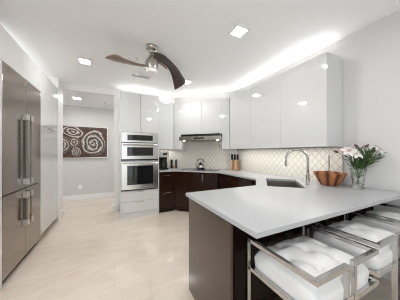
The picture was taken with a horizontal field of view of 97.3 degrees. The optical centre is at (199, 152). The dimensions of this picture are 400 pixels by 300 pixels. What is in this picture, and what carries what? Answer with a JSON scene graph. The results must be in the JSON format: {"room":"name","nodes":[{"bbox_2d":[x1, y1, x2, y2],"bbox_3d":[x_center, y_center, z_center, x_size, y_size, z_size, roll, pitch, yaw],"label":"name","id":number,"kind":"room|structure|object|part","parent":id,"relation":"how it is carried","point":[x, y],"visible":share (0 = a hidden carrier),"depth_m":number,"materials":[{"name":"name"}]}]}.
{"room":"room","nodes":[
{"label":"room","id":0,"kind":"room"},
{"bbox_2d":[63,105,113,195],"bbox_3d":[-3.153,0.015,5.005,3.900,2.570,0.140,0,0,-26],"label":"wall","id":1,"kind":"structure","parent":0,"point":[95,175],"depth_m":4.95,"materials":[{"name":"grey paint"}]},
{"bbox_2d":[63,125,107,157],"bbox_3d":[-3.185,-0.285,4.877,1.108,0.858,0.053,0,0,-26],"label":"wall picture","id":2,"kind":"object","parent":1,"relation":"attached to","point":[78,141],"visible":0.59,"depth_m":4.86,"materials":[{"name":"brown fabric"}]},
{"bbox_2d":[63,192,113,200],"bbox_3d":[-3.119,1.232,4.934,3.700,0.135,0.018,0,0,-26],"label":"baseboard","id":3,"kind":"structure","parent":1,"relation":"attached to","point":[107,194],"depth_m":4.91,"materials":[{"name":"white paint"}]},
{"bbox_2d":[63,90,113,109],"bbox_3d":[-2.858,-1.310,4.398,3.900,0.080,1.490,0,0,-26],"label":"ceiling","id":4,"kind":"structure","parent":0,"point":[88,100],"depth_m":4.30,"materials":[{"name":"white paint"}]},
{"bbox_2d":[61,82,174,204],"bbox_3d":[-1.720,-0.090,4.056,2.350,2.780,0.120,0,0,-26],"label":"wall","id":5,"kind":"structure","parent":0,"point":[65,86],"depth_m":3.91,"materials":[{"name":"white paint"}]},
{"bbox_2d":[114,205,118,210],"bbox_3d":[-1.858,1.232,3.912,0.095,0.135,0.018,0,0,-26],"label":"baseboard","id":6,"kind":"structure","parent":5,"relation":"attached to","point":[116,207],"depth_m":3.90,"materials":[{"name":"white paint"}]},
{"bbox_2d":[159,102,173,149],"bbox_3d":[-0.814,-0.616,4.244,0.542,1.092,0.326,0,0,-26],"label":"upper cabinet","id":7,"kind":"object","parent":5,"relation":"attached to","point":[166,110],"visible":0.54,"depth_m":4.08,"materials":[{"name":"grey laminate"}]},
{"bbox_2d":[159,150,174,167],"bbox_3d":[-0.876,0.158,4.392,0.530,0.454,0.012,0,0,-26],"label":"backsplash","id":8,"kind":"structure","parent":5,"relation":"attached to","point":[171,152],"depth_m":4.45,"materials":[{"name":"tile"}]},
{"bbox_2d":[0,196,390,299],"bbox_3d":[-0.872,1.330,1.133,5.820,0.060,9.200,0,0,-26],"label":"floor","id":9,"kind":"structure","parent":0,"point":[91,253],"depth_m":2.12,"materials":[{"name":"beige tile"}]},
{"bbox_2d":[0,59,1,291],"bbox_3d":[-2.154,0.216,1.509,0.643,2.168,0.028,0,0,-26],"label":"end panel","id":10,"kind":"object","parent":9,"relation":"on","point":[0,59],"visible":1,"depth_m":1.64,"materials":[{"name":"white paint"}]},
{"bbox_2d":[2,61,40,283],"bbox_3d":[-2.347,0.216,1.967,0.695,2.168,0.959,0,0,-26],"label":"fridge","id":11,"kind":"object","parent":9,"relation":"on","point":[21,101],"visible":1,"depth_m":1.95,"materials":[{"name":"silver metal"}]},
{"bbox_3d":[-1.990,0.826,1.872,0.034,0.799,0.477,0,0,-26],"label":"door","id":12,"kind":"part","parent":11,"relation":"part of","materials":[{"name":"silver metal"}]},
{"bbox_3d":[-1.990,-0.226,1.872,0.034,1.284,0.477,0,0,-26],"label":"door","id":13,"kind":"part","parent":11,"relation":"part of","materials":[{"name":"silver metal"}]},
{"bbox_3d":[-2.023,0.650,2.065,0.020,0.250,0.034,0,0,-26],"label":"handle","id":14,"kind":"part","parent":11,"relation":"part of","materials":[{"name":"silver metal"}]},
{"bbox_3d":[-2.023,-0.037,2.065,0.020,0.675,0.034,0,0,-26],"label":"handle","id":15,"kind":"part","parent":11,"relation":"part of","materials":[{"name":"silver metal"}]},
{"bbox_3d":[-2.201,0.826,2.307,0.034,0.799,0.474,0,0,-26],"label":"door","id":16,"kind":"part","parent":11,"relation":"part of","materials":[{"name":"silver metal"}]},
{"bbox_3d":[-2.071,0.650,2.164,0.020,0.250,0.034,0,0,-26],"label":"handle","id":17,"kind":"part","parent":11,"relation":"part of","materials":[{"name":"silver metal"}]},
{"bbox_3d":[-2.071,-0.037,2.164,0.020,0.675,0.034,0,0,-26],"label":"handle","id":18,"kind":"part","parent":11,"relation":"part of","materials":[{"name":"silver metal"}]},
{"bbox_3d":[-2.201,-0.226,2.307,0.034,1.284,0.474,0,0,-26],"label":"door","id":19,"kind":"part","parent":11,"relation":"part of","materials":[{"name":"silver metal"}]},
{"bbox_2d":[40,70,57,234],"bbox_3d":[-2.753,0.052,2.770,0.667,2.495,0.828,0,0,-26],"label":"pantry cabinet","id":20,"kind":"object","parent":9,"relation":"on","point":[49,91],"visible":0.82,"depth_m":2.83,"materials":[{"name":"grey"}]},
{"bbox_3d":[-2.481,0.405,2.902,0.019,1.580,0.828,0,0,-26],"label":"door","id":21,"kind":"part","parent":20,"relation":"part of","materials":[{"name":"white paint"}]},
{"bbox_3d":[-2.481,-0.793,2.902,0.019,0.804,0.828,0,0,-26],"label":"door","id":22,"kind":"part","parent":20,"relation":"part of","materials":[{"name":"white paint"}]},
{"bbox_2d":[47,76,62,222],"bbox_3d":[-3.091,-0.090,3.274,0.800,2.780,0.330,0,0,-26],"label":"wall pier","id":23,"kind":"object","parent":9,"relation":"on","point":[54,80],"visible":0.17,"depth_m":3.44,"materials":[{"name":"white paint"}]},
{"bbox_2d":[58,209,63,220],"bbox_3d":[-2.727,1.232,3.461,0.018,0.135,0.348,0,0,-26],"label":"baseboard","id":24,"kind":"object","parent":23,"relation":"attached to","point":[61,214],"visible":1,"depth_m":3.44,"materials":[{"name":"white paint"}]},
{"bbox_2d":[119,91,158,219],"bbox_3d":[-1.334,0.058,3.822,0.752,2.485,0.628,0,0,-26],"label":"oven tower","id":25,"kind":"object","parent":9,"relation":"on","point":[139,113],"visible":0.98,"depth_m":3.56,"materials":[{"name":"white paint"}]},
{"bbox_3d":[-1.369,-0.794,3.486,0.354,0.777,0.020,0,0,-26],"label":"door","id":26,"kind":"part","parent":25,"relation":"part of","materials":[{"name":"white paint"}]},
{"bbox_2d":[121,160,157,191],"bbox_3d":[-1.303,0.463,3.759,0.708,0.585,0.600,0,0,-26],"label":"wall oven","id":27,"kind":"object","parent":25,"relation":"in","point":[135,175],"visible":0.98,"depth_m":3.52,"materials":[{"name":"silver metal"}]},
{"bbox_3d":[-1.183,0.213,3.512,0.648,0.025,0.052,0,0,-26],"label":"handle","id":28,"kind":"part","parent":27,"relation":"part of","materials":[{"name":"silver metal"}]},
{"bbox_2d":[121,132,157,160],"bbox_3d":[-1.303,-0.122,3.759,0.708,0.556,0.600,0,0,-26],"label":"microwave oven","id":29,"kind":"object","parent":25,"relation":"in","point":[134,145],"visible":1,"depth_m":3.52,"materials":[{"name":"silver metal"}]},
{"bbox_3d":[-1.203,-0.029,3.554,0.708,0.325,0.040,0,0,-26],"label":"door","id":30,"kind":"part","parent":29,"relation":"part of","materials":[{"name":"silver metal"}]},
{"bbox_3d":[-1.205,-0.300,3.558,0.708,0.199,0.032,0,0,-26],"label":"control panel","id":31,"kind":"part","parent":29,"relation":"part of","materials":[{"name":"silver metal"}]},
{"bbox_3d":[-1.183,-0.152,3.512,0.648,0.025,0.052,0,0,-26],"label":"handle","id":32,"kind":"part","parent":29,"relation":"part of","materials":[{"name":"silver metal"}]},
{"bbox_3d":[-1.208,0.871,3.564,0.712,0.206,0.020,0,0,-26],"label":"drawer","id":33,"kind":"part","parent":25,"relation":"part of","materials":[{"name":"white paint"}]},
{"bbox_3d":[-1.208,1.083,3.564,0.712,0.210,0.020,0,0,-26],"label":"drawer","id":34,"kind":"part","parent":25,"relation":"part of","materials":[{"name":"white laminate"}]},
{"bbox_3d":[-1.047,-0.794,3.643,0.354,0.777,0.020,0,0,-26],"label":"door","id":35,"kind":"part","parent":25,"relation":"part of","materials":[{"name":"white paint"}]},
{"bbox_2d":[159,172,174,212],"bbox_3d":[-0.742,0.859,4.103,0.550,0.883,0.621,0,0,-26],"label":"base cabinet","id":36,"kind":"object","parent":9,"relation":"on","point":[166,179],"visible":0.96,"depth_m":3.81,"materials":[{"name":"brown wood"}]},
{"bbox_3d":[-0.712,0.605,3.811,0.345,0.367,0.019,0,0,-26],"label":"drawer","id":37,"kind":"part","parent":36,"relation":"part of","materials":[{"name":"brown wood"}]},
{"bbox_3d":[-0.712,0.995,3.811,0.345,0.405,0.019,0,0,-26],"label":"drawer","id":38,"kind":"part","parent":36,"relation":"part of","materials":[{"name":"brown wood"}]},
{"bbox_2d":[175,171,219,211],"bbox_3d":[0.005,0.859,3.969,1.530,0.883,0.582,0,0,19],"label":"base cabinet","id":39,"kind":"object","parent":9,"relation":"on","point":[185,182],"visible":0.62,"depth_m":3.77,"materials":[{"name":"brown wood"}]},
{"bbox_3d":[-0.356,0.809,3.823,0.398,0.776,0.019,0,0,19],"label":"door","id":40,"kind":"part","parent":39,"relation":"part of","materials":[{"name":"brown wood"}]},
{"bbox_3d":[0.098,0.809,3.666,0.556,0.776,0.019,0,0,19],"label":"door","id":41,"kind":"part","parent":39,"relation":"part of","materials":[{"name":"brown wood"}]},
{"bbox_2d":[159,168,399,238],"bbox_3d":[0.323,0.401,2.917,1.903,0.030,3.683,0,0,-26],"label":"countertop","id":42,"kind":"structure","parent":39,"relation":"on","point":[260,210],"depth_m":1.42,"materials":[{"name":"white stone"}]},
{"bbox_2d":[159,151,168,169],"bbox_3d":[-0.835,0.178,4.042,0.194,0.415,0.298,0,0,-26],"label":"coffee maker","id":43,"kind":"object","parent":42,"relation":"on","point":[163,155],"visible":0.88,"depth_m":3.96,"materials":[{"name":"black plastic"}]},
{"bbox_3d":[-0.878,0.213,4.131,0.190,0.275,0.100,0,0,-26],"label":"water tank","id":44,"kind":"part","parent":43,"relation":"part of","materials":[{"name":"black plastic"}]},
{"bbox_2d":[181,168,220,170],"bbox_3d":[0.028,0.381,3.958,0.820,0.009,0.420,0,0,19],"label":"cooktop","id":45,"kind":"object","parent":42,"relation":"in","point":[204,169],"visible":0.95,"depth_m":3.90,"materials":[{"name":"black glass"}]},
{"bbox_2d":[195,158,204,168],"bbox_3d":[0.005,0.256,4.088,0.210,0.239,0.200,0,0,-26],"label":"kettle","id":46,"kind":"object","parent":45,"relation":"on","point":[200,165],"visible":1,"depth_m":4.03,"materials":[{"name":"silver metal"}]},
{"bbox_2d":[230,160,239,170],"bbox_3d":[0.760,0.278,3.837,0.200,0.215,0.100,0,0,26],"label":"knife block","id":47,"kind":"object","parent":42,"relation":"on","point":[234,164],"visible":0.97,"depth_m":3.80,"materials":[{"name":"brown wood"}]},
{"bbox_2d":[266,180,301,187],"bbox_3d":[1.069,0.528,2.276,0.414,0.223,0.684,0,0,19],"label":"sink","id":48,"kind":"object","parent":42,"relation":"in","point":[293,184],"visible":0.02,"depth_m":2.57,"materials":[{"name":"silver metal"}]},
{"bbox_2d":[285,149,309,182],"bbox_3d":[1.290,0.167,2.324,0.296,0.437,0.126,0,0,38],"label":"faucet","id":49,"kind":"object","parent":42,"relation":"on","point":[292,150],"visible":0.96,"depth_m":2.28,"materials":[{"name":"silver metal"}]},
{"bbox_2d":[328,152,329,170],"bbox_3d":[1.627,0.190,2.224,0.116,0.392,0.116,0,0,-26],"label":"towel holder","id":50,"kind":"object","parent":42,"relation":"on","point":[328,152],"visible":0.42,"depth_m":2.22,"materials":[{"name":"grey metal"}]},
{"bbox_2d":[313,171,347,185],"bbox_3d":[1.532,0.309,2.087,0.328,0.152,0.331,0,0,-26],"label":"wooden bowl","id":51,"kind":"object","parent":42,"relation":"on","point":[327,178],"visible":0.99,"depth_m":2.00,"materials":[{"name":"brown wood"}]},
{"bbox_2d":[349,168,366,189],"bbox_3d":[1.692,0.278,1.883,0.144,0.215,0.144,0,0,-26],"label":"glass vase","id":52,"kind":"object","parent":42,"relation":"on","point":[358,176],"visible":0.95,"depth_m":1.84,"materials":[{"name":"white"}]},
{"bbox_2d":[339,147,355,162],"bbox_3d":[1.605,0.140,1.856,0.218,0.403,0.103,0,0,-8],"label":"lily","id":53,"kind":"object","parent":52,"relation":"in","point":[346,150],"visible":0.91,"depth_m":1.85,"materials":[{"name":"white"}]},
{"bbox_2d":[342,154,354,168],"bbox_3d":[1.600,0.172,1.856,0.224,0.339,0.126,0,0,-26],"label":"leafy sprig","id":54,"kind":"object","parent":52,"relation":"in","point":[350,158],"visible":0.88,"depth_m":1.86,"materials":[{"name":"green plant"}]},
{"bbox_2d":[350,149,362,164],"bbox_3d":[1.631,0.150,1.825,0.178,0.382,0.091,0,0,-16],"label":"lily","id":55,"kind":"object","parent":52,"relation":"in","point":[357,154],"visible":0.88,"depth_m":1.81,"materials":[{"name":"white plant"}]},
{"bbox_2d":[350,150,363,168],"bbox_3d":[1.635,0.155,1.849,0.142,0.372,0.112,0,0,0],"label":"leafy sprig","id":56,"kind":"object","parent":52,"relation":"in","point":[359,163],"visible":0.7,"depth_m":1.84,"materials":[{"name":"green plant"}]},
{"bbox_2d":[357,148,368,168],"bbox_3d":[1.692,0.141,1.828,0.114,0.399,0.146,0,0,28],"label":"leafy sprig","id":57,"kind":"object","parent":52,"relation":"in","point":[360,166],"visible":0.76,"depth_m":1.82,"materials":[{"name":"green plant"}]},
{"bbox_2d":[361,145,375,167],"bbox_3d":[1.718,0.132,1.823,0.106,0.417,0.160,0,0,-26],"label":"leafy sprig","id":58,"kind":"object","parent":52,"relation":"in","point":[364,159],"visible":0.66,"depth_m":1.82,"materials":[{"name":"green plant"}]},
{"bbox_2d":[359,146,378,168],"bbox_3d":[1.750,0.131,1.850,0.135,0.420,0.149,0,0,-26],"label":"leafy sprig","id":59,"kind":"object","parent":52,"relation":"in","point":[367,154],"visible":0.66,"depth_m":1.82,"materials":[{"name":"green plant"}]},
{"bbox_2d":[365,146,384,168],"bbox_3d":[1.765,0.138,1.813,0.221,0.407,0.106,0,0,18],"label":"lily","id":60,"kind":"object","parent":52,"relation":"in","point":[377,148],"visible":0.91,"depth_m":1.79,"materials":[{"name":"white plant"}]},
{"bbox_2d":[364,152,386,168],"bbox_3d":[1.796,0.163,1.833,0.247,0.356,0.120,0,0,1],"label":"leafy sprig","id":61,"kind":"object","parent":52,"relation":"in","point":[373,159],"visible":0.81,"depth_m":1.84,"materials":[{"name":"green plant"}]},
{"bbox_2d":[220,174,237,188],"bbox_3d":[0.747,0.859,3.475,0.631,0.883,0.740,0,0,-26],"label":"base cabinet","id":62,"kind":"object","parent":9,"relation":"on","point":[226,181],"visible":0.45,"depth_m":3.26,"materials":[{"name":"brown wood"}]},
{"bbox_2d":[238,177,252,186],"bbox_3d":[0.998,0.859,2.987,0.605,0.883,0.353,0,0,-26],"label":"base cabinet","id":63,"kind":"object","parent":9,"relation":"on","point":[242,182],"visible":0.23,"depth_m":2.86,"materials":[{"name":"brown wood"}]},
{"bbox_2d":[189,198,370,299],"bbox_3d":[0.885,0.859,1.785,1.879,0.883,0.668,0,0,-26],"label":"base cabinet","id":64,"kind":"object","parent":9,"relation":"on","point":[217,247],"visible":0.45,"depth_m":1.25,"materials":[{"name":"brown wood"}]},
{"bbox_3d":[0.049,0.859,1.379,0.020,0.883,0.668,0,0,-26],"label":"panel","id":65,"kind":"part","parent":64,"relation":"part of","materials":[{"name":"brown wood"}]},
{"bbox_3d":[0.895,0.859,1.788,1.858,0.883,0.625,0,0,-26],"label":"panel","id":66,"kind":"part","parent":64,"relation":"part of","materials":[{"name":"black"}]},
{"bbox_2d":[246,224,378,299],"bbox_3d":[0.606,0.904,0.995,0.530,0.791,0.422,0,0,-26],"label":"bar stool","id":67,"kind":"object","parent":9,"relation":"on","point":[302,267],"visible":1,"depth_m":0.89,"materials":[{"name":"white fabric"}]},
{"bbox_3d":[0.290,0.916,1.064,0.022,0.768,0.022,0,0,-26],"label":"leg","id":68,"kind":"part","parent":67,"relation":"part of","materials":[{"name":"silver metal"}]},
{"bbox_3d":[0.472,0.682,0.917,0.222,0.022,0.400,0,0,-26],"label":"seat rail","id":69,"kind":"part","parent":67,"relation":"part of","materials":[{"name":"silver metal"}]},
{"bbox_3d":[0.478,0.520,0.932,0.244,0.022,0.422,0,0,-26],"label":"armrest","id":70,"kind":"part","parent":67,"relation":"part of","materials":[{"name":"silver metal"}]},
{"bbox_3d":[0.748,0.916,1.286,0.022,0.768,0.022,0,0,-26],"label":"leg","id":71,"kind":"part","parent":67,"relation":"part of","materials":[{"name":"silver metal"}]},
{"bbox_3d":[0.735,0.520,1.057,0.244,0.022,0.422,0,0,-26],"label":"armrest","id":72,"kind":"part","parent":67,"relation":"part of","materials":[{"name":"silver metal"}]},
{"bbox_3d":[0.665,0.916,0.801,0.022,0.768,0.022,0,0,-26],"label":"leg","id":73,"kind":"part","parent":67,"relation":"part of","materials":[{"name":"silver metal"}]},
{"bbox_3d":[0.723,0.916,0.829,0.022,0.768,0.022,0,0,-26],"label":"leg","id":74,"kind":"part","parent":67,"relation":"part of","materials":[{"name":"silver metal"}]},
{"bbox_3d":[0.750,0.682,1.052,0.222,0.022,0.400,0,0,-26],"label":"seat rail","id":75,"kind":"part","parent":67,"relation":"part of","materials":[{"name":"silver metal"}]},
{"bbox_2d":[305,212,399,299],"bbox_3d":[1.133,0.904,1.273,0.530,0.791,0.422,0,0,-26],"label":"bar stool","id":76,"kind":"object","parent":9,"relation":"on","point":[387,243],"visible":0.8,"depth_m":1.10,"materials":[{"name":"silver metal"}]},
{"bbox_3d":[0.817,0.916,1.342,0.022,0.768,0.022,0,0,-26],"label":"leg","id":77,"kind":"part","parent":76,"relation":"part of","materials":[{"name":"silver metal"}]},
{"bbox_2d":[313,220,394,270],"bbox_3d":[1.135,0.609,1.268,0.484,0.139,0.382,0,0,-26],"label":"cushion","id":78,"kind":"object","parent":76,"relation":"on","point":[385,260],"depth_m":1.16,"materials":[{"name":"white fabric"}]},
{"bbox_3d":[1.004,0.520,1.210,0.244,0.022,0.422,0,0,-26],"label":"armrest","id":79,"kind":"part","parent":76,"relation":"part of","materials":[{"name":"silver metal"}]},
{"bbox_3d":[1.262,0.520,1.335,0.244,0.022,0.422,0,0,-26],"label":"armrest","id":80,"kind":"part","parent":76,"relation":"part of","materials":[{"name":"silver metal"}]},
{"bbox_3d":[0.999,0.682,1.195,0.222,0.022,0.400,0,0,-26],"label":"seat rail","id":81,"kind":"part","parent":76,"relation":"part of","materials":[{"name":"silver metal"}]},
{"bbox_3d":[1.192,0.916,1.079,0.022,0.768,0.022,0,0,-26],"label":"leg","id":82,"kind":"part","parent":76,"relation":"part of","materials":[{"name":"silver metal"}]},
{"bbox_3d":[1.249,0.916,1.107,0.022,0.768,0.022,0,0,-26],"label":"leg","id":83,"kind":"part","parent":76,"relation":"part of","materials":[{"name":"silver metal"}]},
{"bbox_2d":[345,203,399,276],"bbox_3d":[1.664,0.904,1.553,0.530,0.791,0.422,0,0,-26],"label":"bar stool","id":84,"kind":"object","parent":9,"relation":"on","point":[382,214],"visible":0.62,"depth_m":1.50,"materials":[{"name":"silver metal"}]},
{"bbox_2d":[351,209,399,233],"bbox_3d":[1.666,0.609,1.548,0.484,0.139,0.382,0,0,-26],"label":"cushion","id":85,"kind":"object","parent":84,"relation":"on","point":[371,223],"depth_m":1.50,"materials":[{"name":"white fabric"}]},
{"bbox_3d":[1.535,0.520,1.490,0.244,0.022,0.422,0,0,-26],"label":"armrest","id":86,"kind":"part","parent":84,"relation":"part of","materials":[{"name":"silver metal"}]},
{"bbox_3d":[1.792,0.520,1.615,0.244,0.022,0.422,0,0,-26],"label":"armrest","id":87,"kind":"part","parent":84,"relation":"part of","materials":[{"name":"silver metal"}]},
{"bbox_2d":[0,0,399,97],"bbox_3d":[0.142,-1.440,0.703,4.370,0.080,7.540,0,0,-26],"label":"ceiling","id":88,"kind":"structure","parent":0,"point":[192,34],"depth_m":2.07,"materials":[{"name":"white paint"}]},
{"bbox_2d":[77,57,91,64],"bbox_3d":[-1.762,-1.394,2.691,0.170,0.012,0.170,0,0,-26],"label":"recessed light","id":89,"kind":"object","parent":88,"relation":"in","point":[80,60],"visible":1,"depth_m":2.69,"materials":[{"name":"white"}]},
{"bbox_2d":[131,73,150,79],"bbox_3d":[-1.081,-1.393,3.221,0.340,0.014,0.130,0,0,-26],"label":"ceiling vent","id":90,"kind":"object","parent":88,"relation":"in","point":[132,74],"visible":1,"depth_m":3.21,"materials":[{"name":"white plastic"}]},
{"bbox_2d":[105,43,185,89],"bbox_3d":[-0.627,-1.206,2.438,1.219,0.385,0.302,0,0,-44],"label":"ceiling fan","id":91,"kind":"object","parent":88,"relation":"hanging from","point":[151,63],"visible":1,"depth_m":2.31,"materials":[{"name":"brown wood"}]},
{"bbox_3d":[-0.901,-1.129,2.182,0.484,0.049,0.209,0,0,-26],"label":"blade","id":92,"kind":"part","parent":91,"relation":"part of","materials":[{"name":"brown wood"}]},
{"bbox_3d":[-0.432,-1.169,2.594,0.155,0.309,0.727,0,0,22],"label":"blade","id":93,"kind":"part","parent":91,"relation":"part of","materials":[{"name":"brown wood"}]},
{"bbox_2d":[228,24,249,37],"bbox_3d":[0.448,-1.394,2.030,0.170,0.012,0.170,0,0,-26],"label":"recessed light","id":94,"kind":"object","parent":88,"relation":"in","point":[238,31],"visible":1,"depth_m":2.02,"materials":[{"name":"white plastic"}]},
{"bbox_2d":[175,91,237,168],"bbox_3d":[0.126,-0.090,4.319,1.740,2.780,0.141,0,0,20],"label":"wall","id":95,"kind":"structure","parent":0,"point":[224,94],"depth_m":4.24,"materials":[{"name":"grey paint"}]},
{"bbox_2d":[174,98,229,149],"bbox_3d":[0.056,-0.616,4.093,1.546,1.092,0.318,0,0,19],"label":"upper cabinet","id":96,"kind":"object","parent":95,"relation":"attached to","point":[213,115],"visible":0.68,"depth_m":3.92,"materials":[{"name":"grey laminate"}]},
{"bbox_3d":[-0.520,-0.616,4.293,0.326,1.092,0.316,0,0,19],"label":"filler panel","id":97,"kind":"part","parent":96,"relation":"part of","materials":[{"name":"white paint"}]},
{"bbox_3d":[-0.192,-0.784,4.021,0.466,0.756,0.019,0,0,19],"label":"door","id":98,"kind":"part","parent":96,"relation":"part of","materials":[{"name":"white paint"}]},
{"bbox_2d":[179,133,221,141],"bbox_3d":[0.050,-0.332,4.001,0.934,0.144,0.495,0,0,19],"label":"range hood","id":99,"kind":"object","parent":96,"relation":"attached to","point":[212,136],"visible":0.89,"depth_m":3.80,"materials":[{"name":"silver metal"}]},
{"bbox_3d":[0.253,-0.784,3.866,0.466,0.756,0.019,0,0,19],"label":"door","id":100,"kind":"part","parent":96,"relation":"part of","materials":[{"name":"white paint"}]},
{"bbox_3d":[0.656,-0.616,3.886,0.278,1.092,0.316,0,0,19],"label":"filler panel","id":101,"kind":"part","parent":96,"relation":"part of","materials":[{"name":"white laminate"}]},
{"bbox_2d":[175,141,237,168],"bbox_3d":[0.110,-0.009,4.250,1.568,0.789,0.012,0,0,19],"label":"backsplash corner","id":102,"kind":"structure","parent":95,"relation":"attached to","point":[212,153],"depth_m":4.23,"materials":[{"name":"tile"}]},
{"bbox_2d":[238,10,399,280],"bbox_3d":[2.308,-0.050,1.132,0.100,2.700,6.420,0,0,-26],"label":"wall","id":103,"kind":"structure","parent":0,"point":[370,56],"depth_m":1.90,"materials":[{"name":"grey paint"}]},
{"bbox_2d":[230,88,249,148],"bbox_3d":[0.883,-0.616,3.570,0.327,1.092,0.756,0,0,-26],"label":"upper cabinet","id":104,"kind":"object","parent":103,"relation":"attached to","point":[240,102],"visible":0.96,"depth_m":3.40,"materials":[{"name":"grey laminate"}]},
{"bbox_2d":[250,74,279,148],"bbox_3d":[1.187,-0.616,2.944,0.327,1.092,0.632,0,0,-26],"label":"upper cabinet","id":105,"kind":"object","parent":103,"relation":"attached to","point":[264,96],"visible":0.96,"depth_m":2.84,"materials":[{"name":"grey laminate"}]},
{"bbox_2d":[238,147,341,183],"bbox_3d":[1.302,0.161,3.073,0.012,0.449,2.032,0,0,-26],"label":"backsplash","id":106,"kind":"structure","parent":103,"relation":"attached to","point":[269,161],"depth_m":2.77,"materials":[{"name":"tile"}]},
{"bbox_2d":[280,51,341,147],"bbox_3d":[1.463,-0.616,2.374,0.327,1.092,0.631,0,0,-26],"label":"upper cabinet","id":107,"kind":"object","parent":103,"relation":"attached to","point":[311,90],"visible":1,"depth_m":2.16,"materials":[{"name":"white paint"}]},
{"bbox_2d":[342,147,343,183],"bbox_3d":[1.747,0.161,2.153,0.016,0.449,0.011,0,0,-26],"label":"trim","id":108,"kind":"structure","parent":103,"relation":"attached to","point":[342,147],"depth_m":2.15,"materials":[{"name":"grey plastic"}]},
{"bbox_3d":[-2.483,-0.050,1.257,0.130,2.700,3.830,0,0,-26],"label":"wall","id":109,"kind":"structure","parent":0,"visible":0},
{"bbox_2d":[0,24,40,91],"bbox_3d":[-2.301,-1.034,1.815,0.645,0.323,1.276,0,0,-26],"label":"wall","id":110,"kind":"structure","parent":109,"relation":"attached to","point":[12,54],"depth_m":1.95,"materials":[{"name":"white paint"}]},
{"bbox_3d":[-1.915,-1.034,1.735,0.019,0.321,0.794,0,0,-26],"label":"door","id":111,"kind":"part","parent":110,"relation":"part of","materials":[{"name":"white paint"}]},
{"bbox_3d":[-2.194,-1.034,2.311,0.019,0.321,0.478,0,0,-26],"label":"door","id":112,"kind":"part","parent":110,"relation":"part of","materials":[{"name":"white paint"}]}
]}

